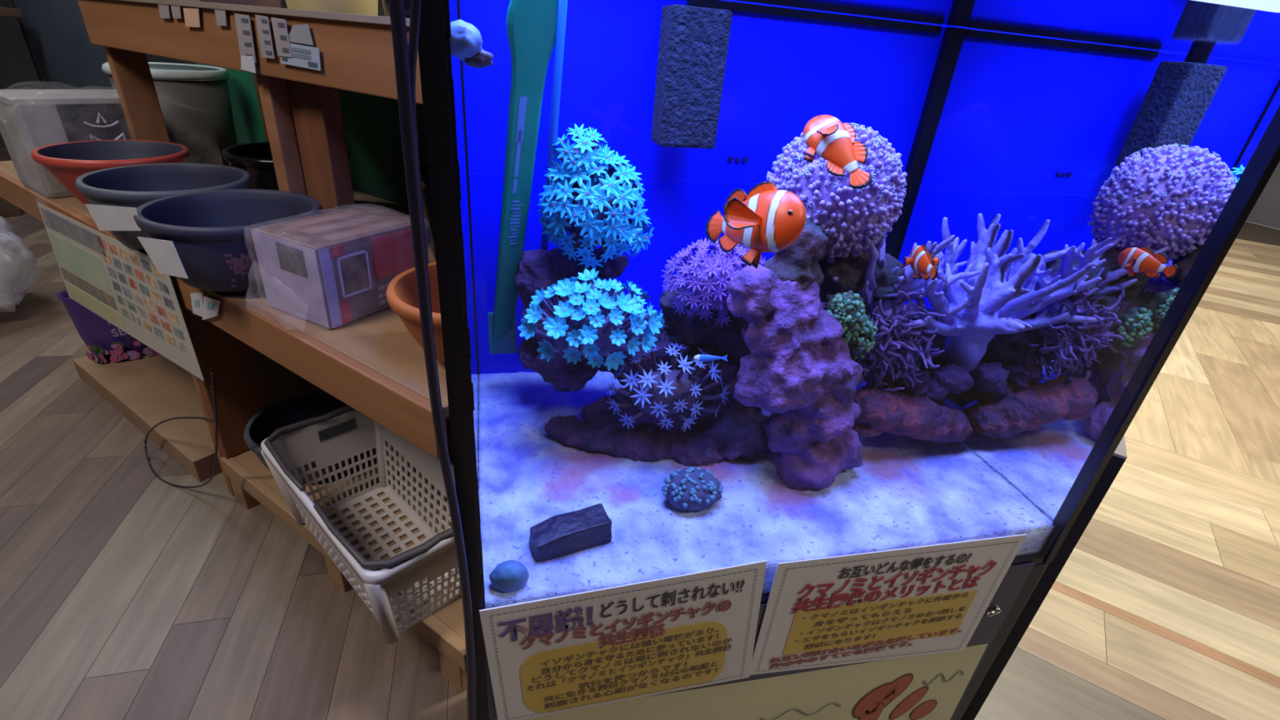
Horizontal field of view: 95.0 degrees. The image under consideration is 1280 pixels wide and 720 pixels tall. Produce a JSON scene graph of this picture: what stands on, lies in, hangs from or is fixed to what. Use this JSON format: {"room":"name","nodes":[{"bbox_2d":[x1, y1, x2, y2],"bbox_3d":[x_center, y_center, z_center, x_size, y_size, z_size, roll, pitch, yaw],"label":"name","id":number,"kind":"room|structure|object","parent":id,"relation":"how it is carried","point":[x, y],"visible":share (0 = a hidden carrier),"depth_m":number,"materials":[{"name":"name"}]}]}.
{"room":"aquarium exhibit room","nodes":[
{"label":"aquarium exhibit room","id":0,"kind":"room"},
{"bbox_2d":[0,0,385,88],"bbox_3d":[-1.561,-4.584,7.553,15.000,3.000,0.100,-2,29,-14],"label":"wall","id":1,"kind":"structure","parent":0,"point":[17,69],"depth_m":6.67,"materials":[{"name":"grey paint"}]},
{"bbox_2d":[0,132,1279,719],"bbox_3d":[0.371,0.215,2.060,15.702,0.004,14.874,-2,29,-14],"label":"floor","id":2,"kind":"structure","parent":0,"point":[126,593],"depth_m":1.40,"materials":[{"name":"brown wood"}]},
{"bbox_2d":[0,6,23,217],"bbox_3d":[-3.548,-1.855,3.031,0.440,2.100,0.400,21,32,28],"label":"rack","id":3,"kind":"object","parent":2,"relation":"on","point":[7,209],"visible":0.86,"depth_m":3.26,"materials":[{"name":"brown wood"}]},
{"bbox_2d":[0,216,39,312],"bbox_3d":[-2.570,-0.384,2.197,0.519,0.448,0.406,21,32,28],"label":"plastic bag","id":4,"kind":"object","parent":2,"relation":"on","point":[19,269],"visible":1,"depth_m":2.20,"materials":[{"name":"grey plastic"}]},
{"bbox_2d":[10,0,113,88],"bbox_3d":[-2.957,-1.846,2.956,1.110,2.250,0.080,21,32,28],"label":"wall","id":5,"kind":"structure","parent":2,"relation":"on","point":[63,55],"depth_m":3.08,"materials":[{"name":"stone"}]},
{"bbox_2d":[144,372,217,488],"bbox_3d":[-1.114,0.150,1.388,0.625,0.501,0.036,21,32,27],"label":"wire loop","id":6,"kind":"object","parent":2,"relation":"on","point":[215,420],"visible":1,"depth_m":1.33,"materials":[{"name":"black metal"}]},
{"bbox_2d":[72,349,324,481],"bbox_3d":[-1.409,0.090,1.911,0.842,0.068,0.420,21,32,28],"label":"wooden platform","id":7,"kind":"object","parent":2,"relation":"on","point":[148,390],"visible":0.48,"depth_m":1.80,"materials":[{"name":"brown wood"}]},
{"bbox_2d":[56,289,161,364],"bbox_3d":[-1.685,-0.143,1.983,0.358,0.232,0.170,-21,38,-40],"label":"bag","id":8,"kind":"object","parent":7,"relation":"on","point":[104,340],"visible":0.17,"depth_m":1.90,"materials":[{"name":"purple plastic"}]},
{"bbox_2d":[86,341,161,364],"bbox_3d":[-1.661,-0.058,1.991,0.329,0.079,0.074,-21,38,-40],"label":"flower picture","id":9,"kind":"object","parent":8,"relation":"attached to","point":[113,351],"depth_m":1.92,"materials":[{"name":"pink paper"}]},
{"bbox_2d":[0,0,466,691],"bbox_3d":[-0.948,-0.285,1.560,2.045,1.131,0.659,21,32,28],"label":"display shelf","id":10,"kind":"object","parent":2,"relation":"on","point":[371,363],"depth_m":1.16,"materials":[{"name":"brown wood"}]},
{"bbox_2d":[0,88,131,197],"bbox_3d":[-1.440,-0.603,1.591,0.251,0.256,0.438,21,32,28],"label":"plastic storage box","id":11,"kind":"object","parent":10,"relation":"on","point":[30,119],"visible":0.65,"depth_m":1.47,"materials":[{"name":"white"}]},
{"bbox_2d":[31,139,190,205],"bbox_3d":[-1.250,-0.435,1.421,0.289,0.145,0.289,21,32,28],"label":"bowl","id":12,"kind":"object","parent":10,"relation":"on","point":[66,162],"visible":0.43,"depth_m":1.40,"materials":[{"name":"plastic"}]},
{"bbox_2d":[36,201,204,381],"bbox_3d":[-1.247,-0.178,1.379,0.803,0.300,0.002,21,32,28],"label":"photo poster","id":13,"kind":"object","parent":10,"relation":"attached to","point":[120,283],"visible":0.98,"depth_m":1.33,"materials":[{"name":"paper"}]},
{"bbox_2d":[106,241,117,255],"bbox_3d":[-1.146,-0.242,1.275,0.042,0.024,0.001,21,32,27],"label":"photo","id":14,"kind":"object","parent":13,"relation":"on","point":[112,247],"depth_m":1.27},
{"bbox_2d":[116,271,127,284],"bbox_3d":[-1.154,-0.183,1.308,0.043,0.024,0.001,21,32,28],"label":"photo","id":15,"kind":"object","parent":13,"relation":"on","point":[122,277],"depth_m":1.31},
{"bbox_2d":[117,247,128,261],"bbox_3d":[-1.099,-0.225,1.247,0.042,0.024,0.001,21,32,28],"label":"photo","id":16,"kind":"object","parent":13,"relation":"on","point":[122,253],"depth_m":1.25},
{"bbox_2d":[122,262,133,275],"bbox_3d":[-1.102,-0.196,1.264,0.042,0.024,0.001,21,32,28],"label":"photo","id":17,"kind":"object","parent":13,"relation":"on","point":[127,268],"depth_m":1.26},
{"bbox_2d":[127,276,138,290],"bbox_3d":[-1.106,-0.166,1.280,0.043,0.024,0.001,21,32,28],"label":"photo","id":18,"kind":"object","parent":13,"relation":"on","point":[132,283],"depth_m":1.28},
{"bbox_2d":[128,252,140,266],"bbox_3d":[-1.051,-0.209,1.220,0.041,0.024,0.001,21,32,28],"label":"photo","id":19,"kind":"object","parent":13,"relation":"on","point":[134,259],"depth_m":1.22},
{"bbox_2d":[132,291,143,305],"bbox_3d":[-1.109,-0.136,1.296,0.043,0.024,0.001,21,32,28],"label":"photo","id":20,"kind":"object","parent":13,"relation":"on","point":[137,298],"depth_m":1.30},
{"bbox_2d":[133,267,145,282],"bbox_3d":[-1.054,-0.179,1.236,0.042,0.024,0.001,21,32,27],"label":"photo","id":21,"kind":"object","parent":13,"relation":"on","point":[139,274],"depth_m":1.23},
{"bbox_2d":[138,283,150,297],"bbox_3d":[-1.057,-0.149,1.252,0.042,0.024,0.001,21,32,27],"label":"photo","id":22,"kind":"object","parent":13,"relation":"on","point":[144,289],"depth_m":1.25},
{"bbox_2d":[139,257,151,272],"bbox_3d":[-1.004,-0.192,1.192,0.041,0.024,0.001,21,32,27],"label":"photo","id":23,"kind":"object","parent":13,"relation":"on","point":[145,264],"depth_m":1.19},
{"bbox_2d":[141,319,152,333],"bbox_3d":[-1.116,-0.077,1.329,0.044,0.024,0.001,21,32,28],"label":"photo","id":24,"kind":"object","parent":13,"relation":"attached to","point":[147,326],"depth_m":1.33},
{"bbox_2d":[143,297,155,311],"bbox_3d":[-1.060,-0.120,1.268,0.042,0.024,0.001,21,32,28],"label":"photo","id":25,"kind":"object","parent":13,"relation":"on","point":[148,303],"depth_m":1.27},
{"bbox_2d":[145,274,157,288],"bbox_3d":[-1.006,-0.162,1.208,0.042,0.024,0.001,21,32,28],"label":"photo","id":26,"kind":"object","parent":13,"relation":"on","point":[151,281],"depth_m":1.21},
{"bbox_2d":[148,311,159,325],"bbox_3d":[-1.063,-0.090,1.284,0.043,0.024,0.001,21,32,28],"label":"photo","id":27,"kind":"object","parent":13,"relation":"on","point":[153,317],"depth_m":1.28},
{"bbox_2d":[150,288,162,303],"bbox_3d":[-1.008,-0.133,1.223,0.042,0.024,0.001,21,32,28],"label":"photo","id":28,"kind":"object","parent":13,"relation":"on","point":[156,296],"depth_m":1.22},
{"bbox_2d":[152,325,164,339],"bbox_3d":[-1.066,-0.060,1.300,0.044,0.024,0.001,21,32,28],"label":"photo","id":29,"kind":"object","parent":13,"relation":"attached to","point":[158,332],"depth_m":1.30},
{"bbox_2d":[155,304,167,318],"bbox_3d":[-1.011,-0.103,1.239,0.043,0.024,0.001,21,32,27],"label":"photo","id":30,"kind":"object","parent":13,"relation":"on","point":[161,311],"depth_m":1.24},
{"bbox_2d":[157,280,169,294],"bbox_3d":[-0.958,-0.146,1.180,0.042,0.024,0.001,21,32,28],"label":"photo","id":31,"kind":"object","parent":13,"relation":"on","point":[163,287],"depth_m":1.18},
{"bbox_2d":[160,318,172,333],"bbox_3d":[-1.013,-0.073,1.254,0.043,0.024,0.001,21,32,28],"label":"photo","id":32,"kind":"object","parent":13,"relation":"on","point":[166,326],"depth_m":1.25},
{"bbox_2d":[162,295,174,310],"bbox_3d":[-0.960,-0.116,1.195,0.043,0.024,0.001,21,32,28],"label":"photo","id":33,"kind":"object","parent":13,"relation":"on","point":[168,303],"depth_m":1.19},
{"bbox_2d":[164,333,176,346],"bbox_3d":[-1.016,-0.043,1.270,0.043,0.024,0.001,21,32,28],"label":"photo","id":34,"kind":"object","parent":13,"relation":"attached to","point":[171,340],"depth_m":1.27},
{"bbox_2d":[167,311,179,325],"bbox_3d":[-0.962,-0.086,1.210,0.043,0.024,0.001,21,32,28],"label":"photo","id":35,"kind":"object","parent":13,"relation":"on","point":[173,317],"depth_m":1.21},
{"bbox_2d":[172,325,184,340],"bbox_3d":[-0.963,-0.056,1.225,0.043,0.024,0.001,21,32,28],"label":"photo","id":36,"kind":"object","parent":13,"relation":"on","point":[179,333],"depth_m":1.22},
{"bbox_2d":[177,340,189,355],"bbox_3d":[-0.965,-0.026,1.240,0.044,0.024,0.001,21,32,28],"label":"photo","id":37,"kind":"object","parent":13,"relation":"attached to","point":[182,346],"depth_m":1.24},
{"bbox_2d":[75,163,251,251],"bbox_3d":[-0.988,-0.320,1.254,0.293,0.142,0.293,21,32,28],"label":"bowl","id":38,"kind":"object","parent":10,"relation":"on","point":[135,186],"visible":0.38,"depth_m":1.26,"materials":[{"name":"grey plastic"}]},
{"bbox_2d":[84,204,142,231],"bbox_3d":[-0.949,-0.255,1.058,0.262,0.090,0.001,21,32,28],"label":"price card","id":39,"kind":"object","parent":38,"relation":"attached to","point":[107,218],"visible":0.97,"depth_m":1.05,"materials":[{"name":"white paper"}]},
{"bbox_2d":[158,4,170,18],"bbox_3d":[-0.947,-0.695,1.168,0.053,0.027,0.001,21,32,28],"label":"price tag","id":40,"kind":"object","parent":10,"relation":"attached to","point":[164,10],"visible":1,"depth_m":1.17,"materials":[{"name":"white paper"}]},
{"bbox_2d":[102,62,237,165],"bbox_3d":[-1.486,-0.790,1.897,0.320,0.288,0.320,21,32,28],"label":"plant pot","id":41,"kind":"object","parent":10,"relation":"on","point":[194,100],"visible":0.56,"depth_m":1.83,"materials":[{"name":"grey plastic"}]},
{"bbox_2d":[182,8,199,26],"bbox_3d":[-0.855,-0.653,1.119,0.070,0.033,0.001,21,32,28],"label":"price tag","id":42,"kind":"object","parent":10,"relation":"attached to","point":[192,18],"visible":1,"depth_m":1.12,"materials":[{"name":"beige paper"}]},
{"bbox_2d":[190,292,203,316],"bbox_3d":[-0.845,-0.109,1.121,0.075,0.066,0.002,21,32,28],"label":"price tag","id":43,"kind":"object","parent":10,"relation":"attached to","point":[197,299],"visible":1,"depth_m":1.12,"materials":[{"name":"white paper"}]},
{"bbox_2d":[202,296,220,319],"bbox_3d":[-0.801,-0.091,1.095,0.104,0.070,0.002,21,32,28],"label":"price tag","id":44,"kind":"object","parent":10,"relation":"attached to","point":[211,306],"visible":1,"depth_m":1.09,"materials":[{"name":"white paper"}]},
{"bbox_2d":[214,8,226,26],"bbox_3d":[-0.759,-0.621,1.063,0.044,0.028,0.001,21,32,28],"label":"price tag","id":45,"kind":"object","parent":10,"relation":"attached to","point":[220,15],"visible":1,"depth_m":1.06,"materials":[{"name":"white paper"}]},
{"bbox_2d":[133,188,322,293],"bbox_3d":[-0.752,-0.220,1.108,0.289,0.140,0.289,21,32,28],"label":"bowl","id":46,"kind":"object","parent":10,"relation":"on","point":[210,233],"visible":0.66,"depth_m":1.04,"materials":[{"name":"plastic"}]},
{"bbox_2d":[137,236,188,278],"bbox_3d":[-0.784,-0.171,0.961,0.165,0.078,0.001,21,32,28],"label":"price card","id":47,"kind":"object","parent":46,"relation":"attached to","point":[163,254],"visible":1,"depth_m":0.95,"materials":[{"name":"white paper"}]},
{"bbox_2d":[224,251,261,287],"bbox_3d":[-0.684,-0.158,1.024,0.067,0.071,0.022,-6,30,-21],"label":"print","id":48,"kind":"object","parent":46,"relation":"attached to","point":[242,268],"depth_m":1.02},
{"bbox_2d":[199,0,280,8],"bbox_3d":[-0.833,-0.779,1.213,0.170,0.120,0.170,21,32,28],"label":"plant pot","id":49,"kind":"object","parent":10,"relation":"on","point":[269,3],"visible":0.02,"depth_m":1.19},
{"bbox_2d":[240,56,256,73],"bbox_3d":[-0.713,-0.538,1.065,0.054,0.028,0.001,21,32,28],"label":"price card","id":50,"kind":"object","parent":10,"relation":"attached to","point":[247,63],"visible":1,"depth_m":1.06,"materials":[{"name":"white paper"}]},
{"bbox_2d":[222,141,350,195],"bbox_3d":[-0.933,-0.490,1.580,0.293,0.145,0.293,21,32,28],"label":"bowl","id":51,"kind":"object","parent":10,"relation":"on","point":[255,158],"visible":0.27,"depth_m":1.46,"materials":[{"name":"black plastic"}]},
{"bbox_2d":[243,391,357,481],"bbox_3d":[-0.808,0.200,1.451,0.269,0.125,0.269,21,32,28],"label":"bowl","id":52,"kind":"object","parent":10,"relation":"on","point":[295,409],"visible":0.34,"depth_m":1.48,"materials":[{"name":"black plastic"}]},
{"bbox_2d":[280,43,320,71],"bbox_3d":[-0.566,-0.505,0.974,0.122,0.035,0.002,21,32,28],"label":"card","id":53,"kind":"object","parent":10,"relation":"attached to","point":[304,56],"visible":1,"depth_m":0.97,"materials":[{"name":"white paper"}]},
{"bbox_2d":[289,46,310,53],"bbox_3d":[-0.562,-0.511,0.967,0.065,0.007,0.001,21,32,28],"label":"print","id":54,"kind":"object","parent":53,"relation":"on","point":[295,50],"depth_m":0.96},
{"bbox_2d":[291,52,311,60],"bbox_3d":[-0.564,-0.504,0.972,0.066,0.008,0.001,21,32,28],"label":"print","id":55,"kind":"object","parent":53,"relation":"on","point":[295,55],"depth_m":0.97},
{"bbox_2d":[288,23,313,45],"bbox_3d":[-0.557,-0.532,0.956,0.078,0.030,0.001,21,32,28],"label":"price card","id":56,"kind":"object","parent":10,"relation":"attached to","point":[299,33],"visible":1,"depth_m":0.95,"materials":[{"name":"white paper"}]},
{"bbox_2d":[285,0,377,15],"bbox_3d":[-0.574,-0.694,1.086,0.180,0.130,0.180,21,32,28],"label":"box","id":57,"kind":"object","parent":10,"relation":"on","point":[370,7],"visible":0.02,"depth_m":1.05,"materials":[{"name":"yellow cardboard"}]},
{"bbox_2d":[250,205,429,328],"bbox_3d":[-0.537,-0.176,1.051,0.195,0.151,0.285,18,30,22],"label":"product box","id":58,"kind":"object","parent":10,"relation":"on","point":[331,270],"visible":0.83,"depth_m":0.99,"materials":[{"name":"white cardboard"}]},
{"bbox_2d":[275,242,307,277],"bbox_3d":[-0.566,-0.163,0.953,0.066,0.045,0.002,18,30,23],"label":"print","id":59,"kind":"object","parent":58,"relation":"on","point":[291,260],"depth_m":0.95},
{"bbox_2d":[281,209,366,228],"bbox_3d":[-0.565,-0.254,1.055,0.030,0.001,0.150,18,30,22],"label":"print","id":60,"kind":"object","parent":58,"relation":"on","point":[328,218],"depth_m":1.05},
{"bbox_2d":[300,214,385,235],"bbox_3d":[-0.521,-0.240,1.036,0.030,0.001,0.150,18,30,22],"label":"print","id":61,"kind":"object","parent":58,"relation":"on","point":[331,227],"depth_m":1.03},
{"bbox_2d":[339,253,369,294],"bbox_3d":[-0.480,-0.145,0.987,0.002,0.062,0.050,18,30,22],"label":"picture","id":62,"kind":"object","parent":58,"relation":"attached to","point":[354,268],"depth_m":0.99},
{"bbox_2d":[320,219,404,240],"bbox_3d":[-0.477,-0.226,1.016,0.030,0.001,0.150,18,30,22],"label":"print","id":63,"kind":"object","parent":58,"relation":"on","point":[373,228],"depth_m":1.01},
{"bbox_2d":[260,404,461,644],"bbox_3d":[-0.524,0.306,1.190,0.498,0.230,0.260,27,35,35],"label":"shopping basket","id":64,"kind":"object","parent":10,"relation":"on","point":[339,435],"visible":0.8,"depth_m":1.25,"materials":[{"name":"plastic"}]},
{"bbox_2d":[382,0,410,18],"bbox_3d":[-0.325,-0.611,0.940,0.200,0.160,0.200,21,32,28],"label":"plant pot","id":65,"kind":"object","parent":10,"relation":"on","point":[385,2],"visible":0.02,"depth_m":0.90,"materials":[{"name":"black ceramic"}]},
{"bbox_2d":[386,262,444,363],"bbox_3d":[-0.258,-0.063,0.921,0.249,0.118,0.249,21,32,28],"label":"bowl","id":66,"kind":"object","parent":10,"relation":"on","point":[402,295],"visible":0.2,"depth_m":0.86,"materials":[{"name":"plastic"}]},
{"bbox_2d":[475,562,1048,719],"bbox_3d":[0.083,0.430,0.894,0.617,0.661,0.411,-2,29,-14],"label":"stand","id":67,"kind":"object","parent":2,"relation":"on","point":[1020,581],"visible":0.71,"depth_m":0.66,"materials":[{"name":"black painted wood"}]},
{"bbox_2d":[479,560,766,719],"bbox_3d":[-0.007,0.261,0.539,0.264,0.170,0.003,-2,29,-14],"label":"paper sign","id":68,"kind":"object","parent":67,"relation":"attached to","point":[546,656],"visible":1,"depth_m":0.53,"materials":[{"name":"beige paper"}]},
{"bbox_2d":[522,644,987,719],"bbox_3d":[0.129,0.521,0.722,0.592,0.444,0.003,-2,29,-14],"label":"paper sign","id":69,"kind":"object","parent":67,"relation":"attached to","point":[926,686],"visible":1,"depth_m":0.67,"materials":[{"name":"beige paper"}]},
{"bbox_2d":[417,0,1279,651],"bbox_3d":[0.131,-0.106,0.613,0.618,0.562,0.402,-2,29,-14],"label":"aquarium","id":70,"kind":"object","parent":67,"relation":"on","point":[1126,147],"visible":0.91,"depth_m":0.63,"materials":[{"name":"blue glass"}]},
{"bbox_2d":[388,0,475,719],"bbox_3d":[-0.146,0.312,0.507,0.016,1.091,0.006,-2,29,-14],"label":"power cable","id":71,"kind":"object","parent":70,"relation":"hanging from","point":[397,8],"visible":1,"depth_m":0.32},
{"bbox_2d":[408,0,476,719],"bbox_3d":[-0.147,0.308,0.514,0.014,1.093,0.004,-2,29,-14],"label":"power cable","id":72,"kind":"object","parent":70,"relation":"hanging from","point":[415,5],"visible":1,"depth_m":0.27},
{"bbox_2d":[449,19,493,68],"bbox_3d":[-0.113,-0.211,0.393,0.028,0.029,0.038,-2,29,-14],"label":"holder","id":73,"kind":"object","parent":70,"relation":"attached to","point":[466,42],"visible":0.9,"depth_m":0.38,"materials":[{"name":"plastic"}]},
{"bbox_2d":[449,19,482,61],"bbox_3d":[-0.116,-0.213,0.391,0.021,0.024,0.038,-2,29,-14],"label":"cup","id":74,"kind":"object","parent":73,"relation":"on","point":[466,42],"depth_m":0.38,"materials":[{"name":"plastic"}]},
{"bbox_2d":[488,0,558,354],"bbox_3d":[-0.130,-0.167,0.629,0.048,0.396,0.103,-13,33,-31],"label":"scraper","id":75,"kind":"object","parent":70,"relation":"in","point":[531,24],"visible":0.98,"depth_m":0.58,"materials":[{"name":"green plastic"}]},
{"bbox_2d":[508,200,521,244],"bbox_3d":[-0.136,-0.149,0.637,0.012,0.051,0.013,-13,33,-31],"label":"print","id":76,"kind":"object","parent":75,"relation":"attached to","point":[514,206],"depth_m":0.64},
{"bbox_2d":[540,0,568,250],"bbox_3d":[-0.098,-0.192,0.631,0.009,0.357,0.109,-6,30,-21],"label":"clear tube","id":77,"kind":"object","parent":70,"relation":"in","point":[562,4],"visible":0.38,"depth_m":0.56,"materials":[{"name":"clear plastic"}]},
{"bbox_2d":[651,0,732,148],"bbox_3d":[0.057,-0.334,0.641,0.067,0.189,0.044,-2,29,-14],"label":"filter","id":78,"kind":"object","parent":70,"relation":"attached to","point":[694,37],"visible":1,"depth_m":0.63,"materials":[{"name":"black plastic"}]},
{"bbox_2d":[693,354,728,361],"bbox_3d":[0.073,-0.002,0.606,0.036,0.009,0.005,5,28,-1],"label":"fish","id":79,"kind":"object","parent":70,"relation":"in","point":[700,357],"visible":1,"depth_m":0.60},
{"bbox_2d":[705,181,805,268],"bbox_3d":[0.094,-0.113,0.476,0.067,0.065,0.104,4,28,-2],"label":"clownfish","id":80,"kind":"object","parent":70,"relation":"in","point":[766,219],"visible":1,"depth_m":0.45,"materials":[{"name":"orange"}]},
{"bbox_2d":[478,370,1055,608],"bbox_3d":[0.111,0.114,0.729,0.599,0.045,0.385,-2,29,-14],"label":"sand","id":81,"kind":"object","parent":70,"relation":"in","point":[906,491],"visible":0.47,"depth_m":0.62,"materials":[{"name":"white sand"}]},
{"bbox_2d":[488,560,528,592],"bbox_3d":[-0.111,0.184,0.500,0.033,0.028,0.024,-2,29,-14],"label":"shell","id":82,"kind":"object","parent":81,"relation":"on","point":[510,575],"visible":1,"depth_m":0.49,"materials":[{"name":"blue"}]},
{"bbox_2d":[528,503,612,563],"bbox_3d":[-0.064,0.160,0.544,0.074,0.028,0.030,-9,31,-24],"label":"block","id":83,"kind":"object","parent":81,"relation":"on","point":[561,535],"visible":1,"depth_m":0.53,"materials":[{"name":"grey stone"}]},
{"bbox_2d":[514,241,647,391],"bbox_3d":[-0.061,-0.049,0.706,0.172,0.180,0.122,-2,29,-14],"label":"rock","id":84,"kind":"object","parent":81,"relation":"on","point":[538,268],"visible":0.38,"depth_m":0.67,"materials":[{"name":"purple stone"}]},
{"bbox_2d":[517,268,665,370],"bbox_3d":[-0.050,-0.047,0.623,0.158,0.094,0.120,-2,29,-14],"label":"coral","id":85,"kind":"object","parent":84,"relation":"on","point":[595,328],"visible":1,"depth_m":0.59},
{"bbox_2d":[537,148,648,270],"bbox_3d":[-0.050,-0.167,0.640,0.121,0.129,0.094,-2,29,-14],"label":"coral","id":86,"kind":"object","parent":84,"relation":"on","point":[592,215],"visible":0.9,"depth_m":0.61},
{"bbox_2d":[547,124,617,186],"bbox_3d":[-0.060,-0.209,0.615,0.070,0.071,0.063,-2,29,-14],"label":"coral","id":87,"kind":"object","parent":86,"relation":"on","point":[587,141],"visible":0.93,"depth_m":0.59},
{"bbox_2d":[613,207,653,257],"bbox_3d":[-0.011,-0.139,0.645,0.055,0.056,0.050,-2,29,-14],"label":"coral","id":88,"kind":"object","parent":84,"relation":"on","point":[638,240],"visible":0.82,"depth_m":0.64},
{"bbox_2d":[543,320,770,466],"bbox_3d":[0.025,0.033,0.705,0.275,0.154,0.162,1,28,-8],"label":"rock","id":89,"kind":"object","parent":81,"relation":"on","point":[736,430],"visible":0.66,"depth_m":0.68,"materials":[{"name":"purple stone"}]},
{"bbox_2d":[605,342,729,431],"bbox_3d":[0.031,0.027,0.645,0.144,0.085,0.087,-2,29,-14],"label":"coral","id":90,"kind":"object","parent":89,"relation":"on","point":[662,393],"visible":0.99,"depth_m":0.63},
{"bbox_2d":[661,466,723,511],"bbox_3d":[0.054,0.134,0.612,0.067,0.041,0.053,-2,29,-14],"label":"coral","id":91,"kind":"object","parent":81,"relation":"on","point":[692,489],"visible":1,"depth_m":0.60},
{"bbox_2d":[658,257,928,382],"bbox_3d":[0.206,-0.043,0.738,0.388,0.180,0.121,-2,29,-14],"label":"rock","id":92,"kind":"object","parent":81,"relation":"on","point":[692,332],"visible":0.12,"depth_m":0.67,"materials":[{"name":"purple stone"}]},
{"bbox_2d":[661,238,765,327],"bbox_3d":[0.086,-0.086,0.635,0.128,0.089,0.084,2,28,-6],"label":"coral","id":93,"kind":"object","parent":92,"relation":"on","point":[704,283],"visible":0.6,"depth_m":0.61},
{"bbox_2d":[764,214,902,313],"bbox_3d":[0.213,-0.106,0.651,0.215,0.131,0.096,-12,32,-29],"label":"rock","id":94,"kind":"object","parent":92,"relation":"on","point":[802,264],"visible":0.6,"depth_m":0.62,"materials":[{"name":"stone"}]},
{"bbox_2d":[765,122,907,263],"bbox_3d":[0.204,-0.172,0.616,0.149,0.144,0.126,-2,29,-14],"label":"coral","id":95,"kind":"object","parent":94,"relation":"on","point":[854,219],"visible":0.67,"depth_m":0.57},
{"bbox_2d":[832,235,981,338],"bbox_3d":[0.293,-0.078,0.676,0.199,0.154,0.074,-2,29,-14],"label":"leather coral","id":96,"kind":"object","parent":92,"relation":"on","point":[877,251],"visible":0.45,"depth_m":0.66},
{"bbox_2d":[726,263,862,490],"bbox_3d":[0.169,0.029,0.625,0.180,0.256,0.103,-2,29,-14],"label":"rock","id":97,"kind":"object","parent":81,"relation":"on","point":[799,368],"visible":0.98,"depth_m":0.59,"materials":[{"name":"purple stone"}]},
{"bbox_2d":[822,289,865,342],"bbox_3d":[0.210,-0.044,0.609,0.050,0.063,0.040,-2,29,-14],"label":"coral","id":98,"kind":"object","parent":97,"relation":"on","point":[848,307],"visible":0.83,"depth_m":0.59},
{"bbox_2d":[848,315,877,359],"bbox_3d":[0.235,-0.025,0.637,0.035,0.055,0.040,26,34,34],"label":"coral","id":99,"kind":"object","parent":97,"relation":"attached to","point":[864,339],"visible":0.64,"depth_m":0.62},
{"bbox_2d":[853,300,947,397],"bbox_3d":[0.326,0.001,0.746,0.163,0.143,0.109,-12,33,-30],"label":"rock","id":100,"kind":"object","parent":81,"relation":"on","point":[920,388],"visible":0.24,"depth_m":0.72,"materials":[{"name":"purple stone"}]},
{"bbox_2d":[909,213,1036,372],"bbox_3d":[0.379,-0.055,0.696,0.192,0.214,0.114,-2,29,-14],"label":"leather coral","id":101,"kind":"object","parent":100,"relation":"on","point":[968,307],"visible":0.72,"depth_m":0.69},
{"bbox_2d":[851,386,973,442],"bbox_3d":[0.320,0.059,0.727,0.182,0.076,0.096,-2,29,-14],"label":"rock","id":102,"kind":"object","parent":81,"relation":"on","point":[896,413],"visible":0.84,"depth_m":0.69,"materials":[{"name":"purple stone"}]},
{"bbox_2d":[849,267,947,392],"bbox_3d":[0.288,-0.029,0.671,0.146,0.156,0.090,-7,30,-22],"label":"coral","id":103,"kind":"object","parent":102,"relation":"on","point":[901,340],"visible":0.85,"depth_m":0.66},
{"bbox_2d":[926,363,973,404],"bbox_3d":[0.381,0.031,0.732,0.058,0.058,0.046,-2,29,-14],"label":"rock","id":104,"kind":"object","parent":102,"relation":"on","point":[949,378],"visible":0.9,"depth_m":0.72,"materials":[{"name":"purple stone"}]},
{"bbox_2d":[803,115,871,189],"bbox_3d":[0.168,-0.177,0.498,0.066,0.052,0.036,17,30,22],"label":"clownfish","id":105,"kind":"object","parent":70,"relation":"in","point":[826,137],"visible":1,"depth_m":0.49,"materials":[{"name":"orange plastic"}]},
{"bbox_2d":[901,244,940,280],"bbox_3d":[0.287,-0.098,0.600,0.035,0.038,0.055,17,30,21],"label":"clownfish","id":106,"kind":"object","parent":70,"relation":"in","point":[921,260],"visible":1,"depth_m":0.60,"materials":[{"name":"orange"}]},
{"bbox_2d":[749,533,1026,675],"bbox_3d":[0.255,0.264,0.613,0.284,0.190,0.003,-2,29,-14],"label":"paper sign","id":107,"kind":"object","parent":67,"relation":"attached to","point":[926,599],"visible":1,"depth_m":0.60,"materials":[{"name":"beige paper"}]},
{"bbox_2d":[960,435,1127,719],"bbox_3d":[0.548,0.332,1.148,0.400,0.670,0.200,21,32,28],"label":"base cabinet","id":108,"kind":"object","parent":2,"relation":"on","point":[1052,571],"visible":0.11,"depth_m":0.95,"materials":[{"name":"black metal"}]},
{"bbox_2d":[1245,161,1279,229],"bbox_3d":[7.370,-1.600,3.474,0.100,3.000,14.000,-2,29,-14],"label":"wall","id":109,"kind":"structure","parent":0,"point":[1266,211],"depth_m":6.18,"materials":[{"name":"white paint"}]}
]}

